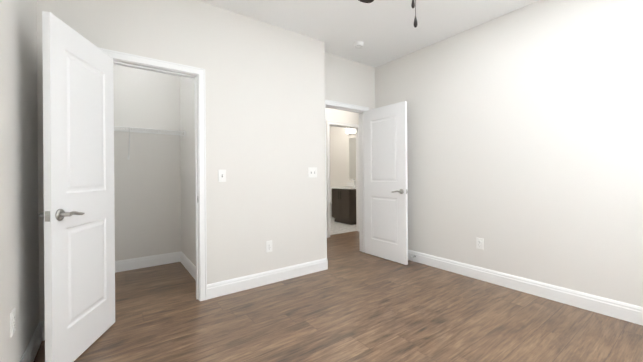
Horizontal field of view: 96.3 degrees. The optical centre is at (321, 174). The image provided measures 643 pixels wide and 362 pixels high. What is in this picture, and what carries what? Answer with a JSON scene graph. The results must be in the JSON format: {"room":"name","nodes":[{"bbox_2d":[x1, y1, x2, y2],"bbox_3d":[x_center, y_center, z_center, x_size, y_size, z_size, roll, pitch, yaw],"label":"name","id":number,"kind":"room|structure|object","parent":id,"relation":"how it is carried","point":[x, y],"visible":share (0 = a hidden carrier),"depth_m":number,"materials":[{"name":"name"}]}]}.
{"room":"empty bedroom","nodes":[
{"label":"empty bedroom","id":0,"kind":"room"},
{"bbox_2d":[0,0,38,361],"bbox_3d":[-1.359,-0.214,1.082,0.120,2.672,5.100,0,0,-36],"label":"wall","id":1,"kind":"structure","parent":0,"point":[19,262],"depth_m":1.54,"materials":[{"name":"white paint"}]},
{"bbox_2d":[10,308,15,336],"bbox_3d":[-1.522,0.728,1.423,0.009,0.115,0.070,0,0,-36],"label":"electrical outlet","id":2,"kind":"object","parent":1,"relation":"attached to","point":[12,322],"visible":1,"depth_m":1.41,"materials":[{"name":"white plastic"}]},
{"bbox_2d":[20,322,43,361],"bbox_3d":[-0.891,1.054,0.572,0.014,0.130,3.433,0,0,-36],"label":"baseboard","id":3,"kind":"structure","parent":1,"relation":"attached to","point":[29,355],"depth_m":1.78,"materials":[{"name":"white paint"}]},
{"bbox_2d":[113,64,180,260],"bbox_3d":[-2.327,-0.210,3.460,1.132,2.672,0.120,0,0,-36],"label":"wall","id":4,"kind":"structure","parent":0,"point":[147,193],"depth_m":3.52,"materials":[{"name":"white paint"}]},
{"bbox_2d":[115,251,179,272],"bbox_3d":[-2.275,1.061,3.410,1.080,0.130,0.014,0,0,-36],"label":"baseboard","id":5,"kind":"structure","parent":4,"relation":"attached to","point":[154,260],"depth_m":3.51,"materials":[{"name":"white paint"}]},
{"bbox_2d":[114,126,185,158],"bbox_3d":[-2.196,-0.358,3.280,1.132,0.347,0.326,0,0,-36],"label":"wire closet shelf","id":6,"kind":"object","parent":4,"relation":"attached to","point":[129,130],"visible":0.52,"depth_m":3.33,"materials":[{"name":"white metal"}]},
{"bbox_2d":[37,0,325,321],"bbox_3d":[-0.974,-0.218,2.720,2.439,2.672,0.120,0,0,-36],"label":"wall","id":7,"kind":"structure","parent":0,"point":[265,113],"depth_m":2.80,"materials":[{"name":"white paint"}]},
{"bbox_2d":[38,11,114,361],"bbox_3d":[-1.527,0.117,1.859,0.159,1.990,0.654,0,0,-10],"label":"closet door","id":8,"kind":"structure","parent":7,"relation":"in","point":[78,214],"depth_m":1.75,"materials":[{"name":"white paint"}]},
{"bbox_2d":[98,47,206,300],"bbox_3d":[-1.387,0.088,2.416,0.763,2.065,0.162,0,0,-36],"label":"trim","id":9,"kind":"structure","parent":7,"relation":"attached to","point":[197,74],"depth_m":2.56,"materials":[{"name":"white paint"}]},
{"bbox_2d":[218,170,225,181],"bbox_3d":[-0.920,0.007,2.675,0.070,0.115,0.015,0,0,-36],"label":"light switch","id":10,"kind":"object","parent":7,"relation":"attached to","point":[221,175],"visible":1,"depth_m":2.67,"materials":[{"name":"white plastic"}]},
{"bbox_2d":[207,258,327,298],"bbox_3d":[-0.481,1.049,2.993,1.367,0.130,0.014,0,0,-36],"label":"baseboard","id":11,"kind":"structure","parent":7,"relation":"attached to","point":[217,289],"depth_m":2.91,"materials":[{"name":"white paint"}]},
{"bbox_2d":[266,240,271,251],"bbox_3d":[-0.536,0.733,2.957,0.070,0.115,0.009,0,0,-36],"label":"electrical outlet","id":12,"kind":"object","parent":7,"relation":"attached to","point":[268,246],"visible":1,"depth_m":2.95,"materials":[{"name":"white plastic"}]},
{"bbox_2d":[308,167,316,176],"bbox_3d":[-0.096,-0.029,3.280,0.116,0.115,0.015,0,0,-36],"label":"double light switch","id":13,"kind":"object","parent":7,"relation":"attached to","point":[312,171],"visible":1,"depth_m":3.28,"materials":[{"name":"white plastic"}]},
{"bbox_2d":[180,76,195,265],"bbox_3d":[-1.444,-0.216,3.315,0.120,2.672,1.397,0,0,-36],"label":"wall","id":14,"kind":"structure","parent":0,"point":[187,161],"depth_m":3.39,"materials":[{"name":"white paint"}]},
{"bbox_2d":[180,251,195,279],"bbox_3d":[-1.457,1.055,3.226,0.022,0.130,1.277,0,0,-36],"label":"baseboard","id":15,"kind":"structure","parent":14,"relation":"attached to","point":[191,268],"depth_m":3.33,"materials":[{"name":"white paint"}]},
{"bbox_2d":[33,231,642,361],"bbox_3d":[0.783,1.155,2.617,5.372,0.100,5.050,0,0,-36],"label":"floor","id":16,"kind":"structure","parent":0,"point":[352,303],"depth_m":2.17,"materials":[{"name":"brown wood"}]},
{"bbox_2d":[326,108,358,213],"bbox_3d":[-0.093,-0.227,5.024,3.680,2.672,0.120,0,0,-36],"label":"wall","id":17,"kind":"structure","parent":0,"point":[337,115],"depth_m":5.25,"materials":[{"name":"white paint"}]},
{"bbox_2d":[327,121,358,237],"bbox_3d":[0.416,0.072,5.397,0.882,2.065,0.162,0,0,-36],"label":"door frame","id":18,"kind":"structure","parent":17,"relation":"attached to","point":[342,125],"depth_m":5.27,"materials":[{"name":"white paint"}]},
{"bbox_2d":[330,218,355,234],"bbox_3d":[-1.462,1.167,5.677,5.372,0.100,2.540,0,0,-36],"label":"floor","id":19,"kind":"structure","parent":0,"point":[337,228],"depth_m":6.04,"materials":[{"name":"beige tile"}]},
{"bbox_2d":[330,188,332,218],"bbox_3d":[0.076,0.710,7.303,0.712,0.790,0.440,0,0,-36],"label":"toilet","id":20,"kind":"object","parent":19,"relation":"on","point":[331,203],"visible":0.02,"depth_m":7.30,"materials":[{"name":"white ceramic"}]},
{"bbox_2d":[330,179,355,224],"bbox_3d":[0.625,0.602,6.683,0.562,1.000,0.680,0,0,-36],"label":"bathroom vanity","id":21,"kind":"object","parent":19,"relation":"on","point":[344,204],"visible":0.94,"depth_m":6.46,"materials":[{"name":"brown wood"}]},
{"bbox_2d":[330,126,355,186],"bbox_3d":[1.015,-0.237,6.724,0.120,2.672,3.790,0,0,-36],"label":"wall","id":22,"kind":"structure","parent":0,"point":[339,156],"depth_m":7.38,"materials":[{"name":"white paint"}]},
{"bbox_2d":[346,128,355,134],"bbox_3d":[0.779,-1.057,6.809,0.150,0.145,0.580,0,0,-36],"label":"sconce","id":23,"kind":"object","parent":22,"relation":"attached to","point":[349,131],"visible":0.52,"depth_m":6.90,"materials":[{"name":"white glass"}]},
{"bbox_2d":[349,137,355,179],"bbox_3d":[0.866,-0.390,6.820,0.006,1.020,0.620,0,0,-36],"label":"bathroom mirror","id":24,"kind":"object","parent":22,"relation":"attached to","point":[352,158],"visible":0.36,"depth_m":6.97,"materials":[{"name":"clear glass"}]},
{"bbox_2d":[325,52,374,109],"bbox_3d":[0.967,-0.234,4.413,2.693,2.672,0.120,0,0,-36],"label":"wall","id":25,"kind":"structure","parent":0,"point":[347,81],"depth_m":3.91,"materials":[{"name":"white paint"}]},
{"bbox_2d":[325,99,368,257],"bbox_3d":[0.304,0.075,3.926,0.828,2.065,0.162,0,0,-36],"label":"door frame","id":26,"kind":"structure","parent":25,"relation":"attached to","point":[360,110],"depth_m":4.12,"materials":[{"name":"white paint"}]},
{"bbox_2d":[364,101,407,264],"bbox_3d":[0.826,0.099,3.782,0.159,1.990,0.721,0,0,-37],"label":"entry door","id":27,"kind":"structure","parent":25,"relation":"in","point":[385,187],"depth_m":3.73,"materials":[{"name":"white paint"}]},
{"bbox_2d":[199,0,538,66],"bbox_3d":[0.013,-1.613,3.638,5.372,0.100,7.590,0,0,-36],"label":"ceiling","id":28,"kind":"structure","parent":0,"point":[385,31],"depth_m":2.90,"materials":[{"name":"white paint"}]},
{"bbox_2d":[353,41,363,48],"bbox_3d":[0.440,-1.544,3.431,0.132,0.043,0.132,0,0,-36],"label":"smoke detector","id":29,"kind":"object","parent":28,"relation":"attached to","point":[358,44],"visible":1,"depth_m":3.40,"materials":[{"name":"white plastic"}]},
{"bbox_2d":[359,0,417,27],"bbox_3d":[0.533,-1.169,1.619,1.094,0.790,1.120,0,0,-36],"label":"ceiling fan","id":30,"kind":"object","parent":28,"relation":"hanging from","point":[413,4],"visible":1,"depth_m":1.66,"materials":[{"name":"brown metal"}]},
{"bbox_2d":[375,0,642,306],"bbox_3d":[1.928,-0.239,2.761,0.120,2.672,3.680,0,0,-36],"label":"wall","id":31,"kind":"structure","parent":0,"point":[524,141],"depth_m":2.63,"materials":[{"name":"white paint"}]},
{"bbox_2d":[476,237,483,249],"bbox_3d":[1.662,0.720,3.024,0.009,0.115,0.070,0,0,-36],"label":"electrical outlet","id":32,"kind":"object","parent":31,"relation":"attached to","point":[479,243],"visible":1,"depth_m":3.02,"materials":[{"name":"white plastic"}]},
{"bbox_2d":[408,250,642,325],"bbox_3d":[1.870,1.033,2.714,0.043,0.130,3.680,0,0,-36],"label":"baseboard","id":33,"kind":"structure","parent":31,"relation":"attached to","point":[614,308],"depth_m":2.58,"materials":[{"name":"white paint"}]}
]}

